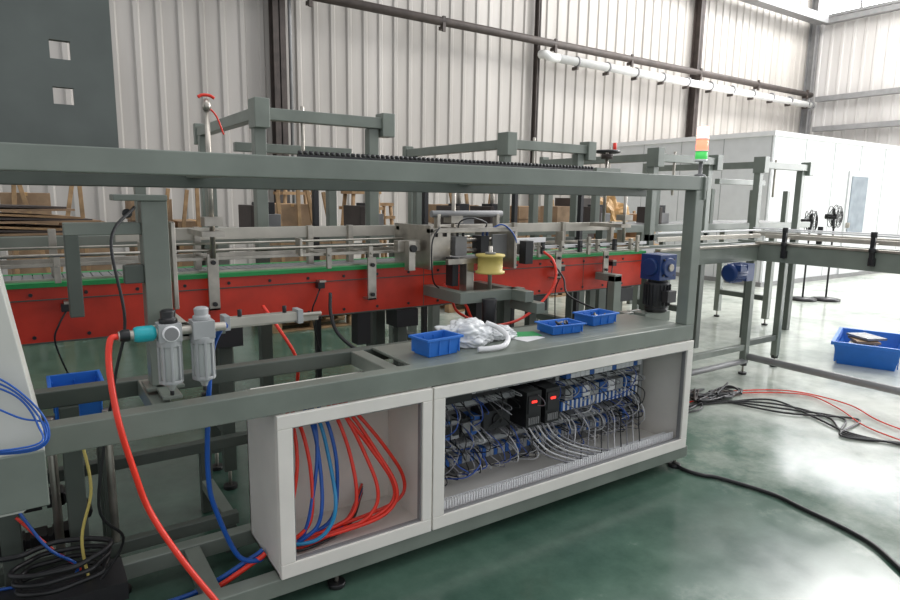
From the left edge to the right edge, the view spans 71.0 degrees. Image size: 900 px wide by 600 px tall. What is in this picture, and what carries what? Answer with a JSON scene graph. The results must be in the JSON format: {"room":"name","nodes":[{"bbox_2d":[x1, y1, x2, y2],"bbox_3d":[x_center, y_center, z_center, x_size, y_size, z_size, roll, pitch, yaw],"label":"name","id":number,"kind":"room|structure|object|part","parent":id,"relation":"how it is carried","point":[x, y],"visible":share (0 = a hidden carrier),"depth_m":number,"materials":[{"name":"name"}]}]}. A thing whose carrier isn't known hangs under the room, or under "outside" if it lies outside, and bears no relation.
{"room":"factory floor","nodes":[
{"label":"factory floor","id":0,"kind":"room"},
{"bbox_2d":[0,536,128,599],"bbox_3d":[-1.400,0.939,2.060,0.600,0.196,0.192,-5,11,-33],"label":"cable","id":1,"kind":"object","parent":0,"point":[58,582],"visible":0.95,"depth_m":2.12,"materials":[{"name":"plastic"}]},
{"bbox_2d":[0,0,811,274],"bbox_3d":[-0.838,-4.907,11.264,27.800,9.000,0.030,-5,11,-33],"label":"wall","id":2,"kind":"structure","parent":0,"point":[452,86],"depth_m":11.76,"materials":[{"name":"metal"}]},
{"bbox_2d":[0,273,899,599],"bbox_3d":[4.120,0.553,6.567,30.000,0.100,18.000,-5,11,-33],"label":"floor","id":3,"kind":"structure","parent":0,"point":[661,532],"depth_m":3.16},
{"bbox_2d":[0,185,111,274],"bbox_3d":[-4.204,-0.516,6.802,1.000,1.684,0.840,-5,11,-33],"label":"pallet","id":4,"kind":"object","parent":3,"relation":"on","point":[13,197],"visible":0.02,"depth_m":6.39,"materials":[{"name":"brown wood"}]},
{"bbox_2d":[0,204,100,235],"bbox_3d":[-2.646,-0.461,3.557,1.400,0.176,0.714,-5,11,-33],"label":"cardboard sheets","id":5,"kind":"object","parent":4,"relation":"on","point":[10,223],"visible":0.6,"depth_m":3.55,"materials":[{"name":"brown cardboard"}]},
{"bbox_2d":[0,0,118,147],"bbox_3d":[-1.850,-0.295,1.928,1.500,2.900,0.200,-5,11,-33],"label":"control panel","id":6,"kind":"object","parent":3,"relation":"on","point":[29,114],"visible":0.85,"depth_m":2.10,"materials":[{"name":"grey paint"}]},
{"bbox_2d":[41,407,119,558],"bbox_3d":[-1.684,0.792,2.421,0.750,0.600,0.230,-5,11,-33],"label":"shelf","id":7,"kind":"object","parent":3,"relation":"on","point":[104,499],"visible":0.03,"depth_m":2.52,"materials":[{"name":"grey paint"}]},
{"bbox_2d":[46,370,103,419],"bbox_3d":[-1.472,0.394,2.490,0.188,0.170,0.218,-5,11,-33],"label":"bin","id":8,"kind":"object","parent":7,"relation":"on","point":[93,375],"visible":0.46,"depth_m":2.53,"materials":[{"name":"plastic"}]},
{"bbox_2d":[80,450,92,575],"bbox_3d":[-1.242,0.786,2.164,0.050,0.692,0.110,-5,11,-33],"label":"cable","id":9,"kind":"object","parent":3,"relation":"on","point":[83,451],"visible":0.77,"depth_m":2.15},
{"bbox_2d":[0,408,247,586],"bbox_3d":[-1.313,0.714,2.623,1.800,0.700,0.450,-5,11,-33],"label":"frame","id":10,"kind":"object","parent":3,"relation":"on","point":[230,516],"visible":0.66,"depth_m":2.59,"materials":[{"name":"grey paint"}]},
{"bbox_2d":[125,188,201,266],"bbox_3d":[-3.305,-0.604,7.520,1.000,1.651,0.840,-5,11,-33],"label":"pallet","id":11,"kind":"object","parent":3,"relation":"on","point":[179,223],"visible":0.02,"depth_m":7.19,"materials":[{"name":"brown wood"}]},
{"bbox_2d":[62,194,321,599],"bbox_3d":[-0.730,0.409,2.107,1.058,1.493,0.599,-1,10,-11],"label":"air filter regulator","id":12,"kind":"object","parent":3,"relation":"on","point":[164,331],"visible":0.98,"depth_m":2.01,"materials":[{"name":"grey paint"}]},
{"bbox_2d":[168,548,263,599],"bbox_3d":[-1.147,1.050,2.209,0.972,0.161,0.048,-4,10,-27],"label":"hose","id":13,"kind":"object","parent":3,"relation":"on","point":[234,569],"visible":0.69,"depth_m":2.34,"materials":[{"name":"blue plastic"}]},
{"bbox_2d":[219,551,266,586],"bbox_3d":[-1.126,1.056,2.177,0.971,0.161,0.046,-4,10,-27],"label":"hose","id":14,"kind":"object","parent":3,"relation":"on","point":[263,555],"visible":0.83,"depth_m":2.33,"materials":[{"name":"red plastic"}]},
{"bbox_2d":[268,0,295,203],"bbox_3d":[-2.659,-4.707,9.883,0.320,9.000,0.200,-5,11,-33],"label":"steel column","id":15,"kind":"structure","parent":3,"relation":"on","point":[276,8],"depth_m":9.98,"materials":[{"name":"grey metal"}]},
{"bbox_2d":[305,0,813,98],"bbox_3d":[1.232,-5.067,12.204,22.300,0.272,0.152,-5,11,-33],"label":"pipe","id":16,"kind":"object","parent":15,"relation":"attached to","point":[443,22],"visible":0.99,"depth_m":12.50,"materials":[{"name":"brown metal"}]},
{"bbox_2d":[738,0,899,131],"bbox_3d":[3.771,-4.327,4.315,27.700,3.190,16.100,-5,11,-33],"label":"beam","id":17,"kind":"structure","parent":15,"relation":"attached to","point":[783,7],"depth_m":17.27,"materials":[{"name":"grey metal"}]},
{"bbox_2d":[273,190,311,203],"bbox_3d":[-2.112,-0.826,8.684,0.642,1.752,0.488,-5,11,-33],"label":"wooden stool","id":18,"kind":"object","parent":3,"relation":"on","point":[284,193],"visible":0.09,"depth_m":8.42,"materials":[{"name":"brown wood"}]},
{"bbox_2d":[193,97,394,386],"bbox_3d":[-1.199,-0.311,4.708,0.930,2.050,1.590,-5,11,-33],"label":"frame","id":19,"kind":"object","parent":3,"relation":"on","point":[259,114],"visible":0.53,"depth_m":3.99,"materials":[{"name":"grey paint"}]},
{"bbox_2d":[270,190,350,333],"bbox_3d":[-1.696,-0.518,7.286,1.000,1.606,0.840,-5,11,-33],"label":"pallet","id":20,"kind":"object","parent":3,"relation":"on","point":[292,214],"visible":0.09,"depth_m":6.86,"materials":[{"name":"brown wood"}]},
{"bbox_2d":[0,93,649,490],"bbox_3d":[-0.572,-0.005,3.263,5.050,1.933,0.981,-5,11,-33],"label":"conveyor line","id":21,"kind":"object","parent":3,"relation":"on","point":[431,265],"visible":0.85,"depth_m":3.41,"materials":[{"name":"red paint"}]},
{"bbox_3d":[-0.699,-0.203,3.418,5.040,0.390,0.400,-5,11,-33],"label":"guide rail","id":22,"kind":"part","parent":21,"relation":"part of","materials":[{"name":"metal"}]},
{"bbox_2d":[0,142,708,599],"bbox_3d":[-0.499,0.277,2.514,4.300,1.622,0.490,-5,11,-33],"label":"machine frame","id":23,"kind":"object","parent":3,"relation":"on","point":[72,433],"depth_m":2.39,"materials":[{"name":"grey metal"}]},
{"bbox_2d":[0,269,49,517],"bbox_3d":[-1.487,0.554,1.424,1.015,1.400,0.252,-5,11,-33],"label":"housing","id":24,"kind":"object","parent":23,"relation":"attached to","point":[23,468],"depth_m":1.59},
{"bbox_2d":[0,513,78,590],"bbox_3d":[-1.418,0.834,2.136,0.269,0.288,0.067,-4,11,-29],"label":"air hose","id":25,"kind":"object","parent":23,"relation":"attached to","point":[21,515],"visible":0.58,"depth_m":2.14,"materials":[{"name":"blue plastic"}]},
{"bbox_2d":[15,517,81,570],"bbox_3d":[-1.427,0.866,2.161,0.276,0.259,0.067,-4,11,-29],"label":"air hose","id":26,"kind":"object","parent":23,"relation":"attached to","point":[19,520],"visible":0.32,"depth_m":2.15,"materials":[{"name":"red plastic"}]},
{"bbox_2d":[408,329,463,357],"bbox_3d":[-0.061,0.190,2.729,0.198,0.080,0.138,-7,12,-39],"label":"bin","id":27,"kind":"object","parent":23,"relation":"on","point":[439,342],"visible":1,"depth_m":2.70,"materials":[{"name":"plastic"}]},
{"bbox_2d":[434,317,494,347],"bbox_3d":[0.090,0.143,2.909,0.280,0.118,0.246,-5,11,-33],"label":"plastic bag","id":28,"kind":"object","parent":23,"relation":"on","point":[476,333],"visible":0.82,"depth_m":2.85,"materials":[{"name":"white plastic"}]},
{"bbox_2d":[246,340,693,579],"bbox_3d":[0.262,0.588,3.011,2.325,0.615,0.372,-5,11,-33],"label":"base cabinet","id":29,"kind":"object","parent":23,"relation":"on","point":[329,484],"visible":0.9,"depth_m":2.81,"materials":[{"name":"grey metal"}]},
{"bbox_3d":[0.204,0.163,2.829,0.129,0.104,0.231,3,10,13],"label":"white tube coil","id":30,"kind":"part","parent":23,"relation":"part of","materials":[{"name":"white plastic"}]},
{"bbox_2d":[492,324,516,340],"bbox_3d":[0.226,0.151,3.041,0.199,0.063,0.194,-1,9,-10],"label":"plastic bag","id":31,"kind":"object","parent":23,"relation":"on","point":[497,335],"visible":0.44,"depth_m":3.00,"materials":[{"name":"white plastic"}]},
{"bbox_2d":[511,331,544,341],"bbox_3d":[0.370,0.179,3.074,0.173,0.002,0.206,-2,10,-17],"label":"papers","id":32,"kind":"object","parent":23,"relation":"on","point":[528,336],"visible":0.82,"depth_m":3.08,"materials":[{"name":"white paper"}]},
{"bbox_2d":[534,318,586,334],"bbox_3d":[0.559,0.133,3.203,0.218,0.056,0.148,-4,11,-28],"label":"bin","id":33,"kind":"object","parent":23,"relation":"on","point":[564,325],"visible":1,"depth_m":3.17,"materials":[{"name":"plastic"}]},
{"bbox_2d":[572,308,619,325],"bbox_3d":[0.794,0.096,3.441,0.218,0.060,0.148,-6,12,-36],"label":"bin","id":34,"kind":"object","parent":23,"relation":"on","point":[592,317],"visible":0.93,"depth_m":3.41,"materials":[{"name":"plastic"}]},
{"bbox_2d":[634,252,676,320],"bbox_3d":[1.239,-0.070,3.774,0.228,0.410,0.195,-5,11,-33],"label":"motor","id":35,"kind":"object","parent":23,"relation":"attached to","point":[658,268],"visible":1,"depth_m":3.73,"materials":[{"name":"blue paint"}]},
{"bbox_2d":[694,126,709,176],"bbox_3d":[1.330,-0.784,3.335,0.065,0.261,0.065,-5,11,-33],"label":"light","id":36,"kind":"object","parent":23,"relation":"on","point":[702,141],"visible":0.97,"depth_m":3.31,"materials":[{"name":"multicoloured plastic"}]},
{"bbox_2d":[339,191,384,257],"bbox_3d":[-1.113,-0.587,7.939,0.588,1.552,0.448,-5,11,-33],"label":"wooden stool","id":37,"kind":"object","parent":3,"relation":"on","point":[344,193],"visible":0.23,"depth_m":7.82,"materials":[{"name":"brown wood"}]},
{"bbox_2d":[361,202,394,257],"bbox_3d":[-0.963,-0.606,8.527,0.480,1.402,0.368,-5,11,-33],"label":"wooden stool","id":38,"kind":"object","parent":3,"relation":"on","point":[391,217],"visible":0.23,"depth_m":8.42,"materials":[{"name":"brown wood"}]},
{"bbox_2d":[0,187,809,396],"bbox_3d":[0.289,-0.244,5.605,9.700,1.670,0.720,-5,11,-33],"label":"frame","id":39,"kind":"object","parent":3,"relation":"on","point":[354,215],"visible":0.34,"depth_m":5.37,"materials":[{"name":"grey paint"}]},
{"bbox_2d":[297,150,593,378],"bbox_3d":[0.107,-0.130,4.632,2.507,1.757,0.062,-5,11,-33],"label":"rack","id":40,"kind":"object","parent":3,"relation":"on","point":[315,194],"visible":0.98,"depth_m":4.36,"materials":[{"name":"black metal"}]},
{"bbox_2d":[428,193,489,312],"bbox_3d":[0.183,-0.688,8.657,1.038,1.552,0.840,-5,11,-33],"label":"pallet","id":41,"kind":"object","parent":3,"relation":"on","point":[449,308],"visible":0.06,"depth_m":8.29,"materials":[{"name":"brown wood"}]},
{"bbox_2d":[402,132,596,340],"bbox_3d":[0.370,-0.425,5.756,0.950,1.980,1.590,-5,11,-33],"label":"frame","id":42,"kind":"object","parent":3,"relation":"on","point":[507,144],"visible":0.48,"depth_m":5.13,"materials":[{"name":"grey paint"}]},
{"bbox_2d":[528,0,541,205],"bbox_3d":[1.778,-5.132,12.877,0.070,9.000,0.120,-5,11,-33],"label":"steel column","id":43,"kind":"structure","parent":3,"relation":"on","point":[538,5],"depth_m":12.96,"materials":[{"name":"metal"}]},
{"bbox_2d":[538,50,814,109],"bbox_3d":[6.175,-5.287,15.496,10.347,0.322,0.329,-5,11,-33],"label":"pipe","id":44,"kind":"object","parent":43,"relation":"attached to","point":[577,61],"visible":1,"depth_m":14.68,"materials":[{"name":"white metal"}]},
{"bbox_2d":[509,200,565,297],"bbox_3d":[1.181,-0.843,9.676,1.033,1.557,0.840,-5,11,-33],"label":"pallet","id":45,"kind":"object","parent":3,"relation":"on","point":[523,211],"visible":0.02,"depth_m":9.16,"materials":[{"name":"brown wood"}]},
{"bbox_2d":[525,198,665,323],"bbox_3d":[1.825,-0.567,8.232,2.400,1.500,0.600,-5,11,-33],"label":"table","id":46,"kind":"object","parent":3,"relation":"on","point":[561,210],"visible":0.19,"depth_m":7.77,"materials":[{"name":"brown wood"}]},
{"bbox_2d":[594,196,629,237],"bbox_3d":[2.069,-1.098,8.211,0.704,0.563,0.461,-5,11,-33],"label":"goods","id":47,"kind":"object","parent":46,"relation":"on","point":[615,208],"visible":0.34,"depth_m":8.12},
{"bbox_2d":[593,143,620,309],"bbox_3d":[1.350,-0.387,5.618,0.280,1.980,0.222,1,9,1],"label":"handwheel","id":48,"kind":"object","parent":3,"relation":"on","point":[600,298],"visible":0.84,"depth_m":5.54,"materials":[{"name":"black metal"}]},
{"bbox_2d":[539,147,723,347],"bbox_3d":[1.827,-0.552,6.726,1.000,1.960,1.590,-5,11,-33],"label":"frame","id":49,"kind":"object","parent":3,"relation":"on","point":[655,158],"visible":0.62,"depth_m":6.12,"materials":[{"name":"grey paint"}]},
{"bbox_2d":[617,211,665,246],"bbox_3d":[2.994,-0.821,10.425,1.000,1.325,0.840,-5,11,-33],"label":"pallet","id":50,"kind":"object","parent":3,"relation":"on","point":[633,211],"visible":0.02,"depth_m":10.03,"materials":[{"name":"brown wood"}]},
{"bbox_2d":[685,0,705,136],"bbox_3d":[6.094,-5.531,15.695,0.160,9.000,0.200,-5,11,-33],"label":"steel column","id":51,"kind":"structure","parent":3,"relation":"on","point":[700,5],"depth_m":15.62,"materials":[{"name":"metal"}]},
{"bbox_2d":[689,382,742,401],"bbox_3d":[2.030,0.717,4.885,0.652,0.045,0.282,-5,11,-33],"label":"heap","id":52,"kind":"object","parent":3,"relation":"on","point":[723,392],"visible":0.91,"depth_m":4.84,"materials":[{"name":"black plastic"}]},
{"bbox_2d":[642,156,814,337],"bbox_3d":[3.268,-0.688,7.683,1.030,1.960,1.590,-5,11,-33],"label":"frame","id":53,"kind":"object","parent":3,"relation":"on","point":[761,165],"visible":0.62,"depth_m":7.14,"materials":[{"name":"grey paint"}]},
{"bbox_2d":[611,130,899,286],"bbox_3d":[7.774,-2.109,14.522,7.940,2.680,3.690,-5,11,-33],"label":"white room enclosure","id":54,"kind":"object","parent":3,"relation":"on","point":[862,178],"visible":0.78,"depth_m":12.03,"materials":[{"name":"white metal"}]},
{"bbox_2d":[617,226,899,395],"bbox_3d":[3.102,0.262,3.959,1.930,1.290,3.950,-5,11,-33],"label":"conveyor","id":55,"kind":"object","parent":3,"relation":"on","point":[873,259],"visible":0.87,"depth_m":5.09,"materials":[{"name":"grey metal"}]},
{"bbox_3d":[2.322,-0.221,5.067,0.280,0.160,0.170,-5,11,-33],"label":"drive motor","id":56,"kind":"part","parent":55,"relation":"part of","materials":[{"name":"blue paint"}]},
{"bbox_2d":[671,461,899,571],"bbox_3d":[1.636,1.036,3.023,0.303,0.022,1.756,-3,10,-20],"label":"cable","id":57,"kind":"object","parent":3,"relation":"on","point":[876,547],"visible":0.88,"depth_m":3.09,"materials":[{"name":"plastic"}]},
{"bbox_2d":[688,400,899,442],"bbox_3d":[2.406,0.827,4.355,2.138,0.016,0.629,3,10,14],"label":"cable","id":58,"kind":"object","parent":3,"relation":"on","point":[701,407],"visible":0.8,"depth_m":4.44,"materials":[{"name":"black plastic"}]},
{"bbox_2d":[689,399,898,441],"bbox_3d":[2.328,0.828,4.344,2.196,0.016,0.664,3,10,15],"label":"cable","id":59,"kind":"object","parent":3,"relation":"on","point":[695,405],"visible":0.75,"depth_m":4.54,"materials":[{"name":"black plastic"}]},
{"bbox_2d":[689,400,899,442],"bbox_3d":[2.256,0.824,4.359,2.254,0.016,0.751,3,10,15],"label":"cable","id":60,"kind":"object","parent":3,"relation":"on","point":[825,416],"visible":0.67,"depth_m":4.63,"materials":[{"name":"black plastic"}]},
{"bbox_2d":[689,392,899,440],"bbox_3d":[2.485,0.781,4.636,1.394,0.010,0.803,6,11,30],"label":"cable","id":61,"kind":"object","parent":3,"relation":"on","point":[742,392],"visible":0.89,"depth_m":4.70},
{"bbox_2d":[692,398,899,444],"bbox_3d":[2.193,0.817,4.399,2.312,0.016,0.892,3,10,15],"label":"cable","id":62,"kind":"object","parent":3,"relation":"on","point":[817,418],"visible":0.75,"depth_m":4.60,"materials":[{"name":"black plastic"}]},
{"bbox_2d":[792,210,817,301],"bbox_3d":[5.454,-0.686,9.641,0.395,1.386,0.395,-5,11,-33],"label":"pedestal fan","id":63,"kind":"object","parent":3,"relation":"on","point":[810,218],"visible":0.77,"depth_m":9.59,"materials":[{"name":"black metal"}]},
{"bbox_2d":[799,0,822,133],"bbox_3d":[10.572,-5.460,18.755,0.200,8.000,0.200,-5,11,-33],"label":"steel column","id":64,"kind":"structure","parent":3,"relation":"on","point":[814,30],"depth_m":18.49,"materials":[{"name":"grey metal"}]},
{"bbox_2d":[733,389,899,429],"bbox_3d":[2.494,0.768,4.717,1.577,0.010,0.734,5,10,25],"label":"cable","id":65,"kind":"object","parent":3,"relation":"on","point":[749,389],"visible":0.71,"depth_m":4.85,"materials":[{"name":"red rubber"}]},
{"bbox_2d":[812,204,842,301],"bbox_3d":[5.815,-0.720,9.636,0.395,1.466,0.395,-5,11,-33],"label":"pedestal fan","id":66,"kind":"object","parent":3,"relation":"on","point":[833,216],"visible":0.98,"depth_m":9.57,"materials":[{"name":"black metal"}]},
{"bbox_2d":[831,327,899,370],"bbox_3d":[4.029,0.465,6.074,0.568,0.230,0.848,8,11,35],"label":"crate","id":67,"kind":"object","parent":3,"relation":"on","point":[854,347],"visible":1,"depth_m":5.87,"materials":[{"name":"plastic"}]},
{"bbox_2d":[809,4,899,145],"bbox_3d":[15.234,-3.711,12.407,0.030,6.750,16.400,-5,11,-33],"label":"wall","id":68,"kind":"structure","parent":0,"point":[862,54],"depth_m":17.68,"materials":[{"name":"metal"}]},
{"bbox_2d":[822,0,899,17],"bbox_3d":[15.301,-8.004,11.708,0.140,1.950,16.410,-5,11,-33],"label":"window","id":69,"kind":"structure","parent":68,"relation":"in","point":[832,8],"depth_m":17.77,"materials":[{"name":"white glass"}]}
]}

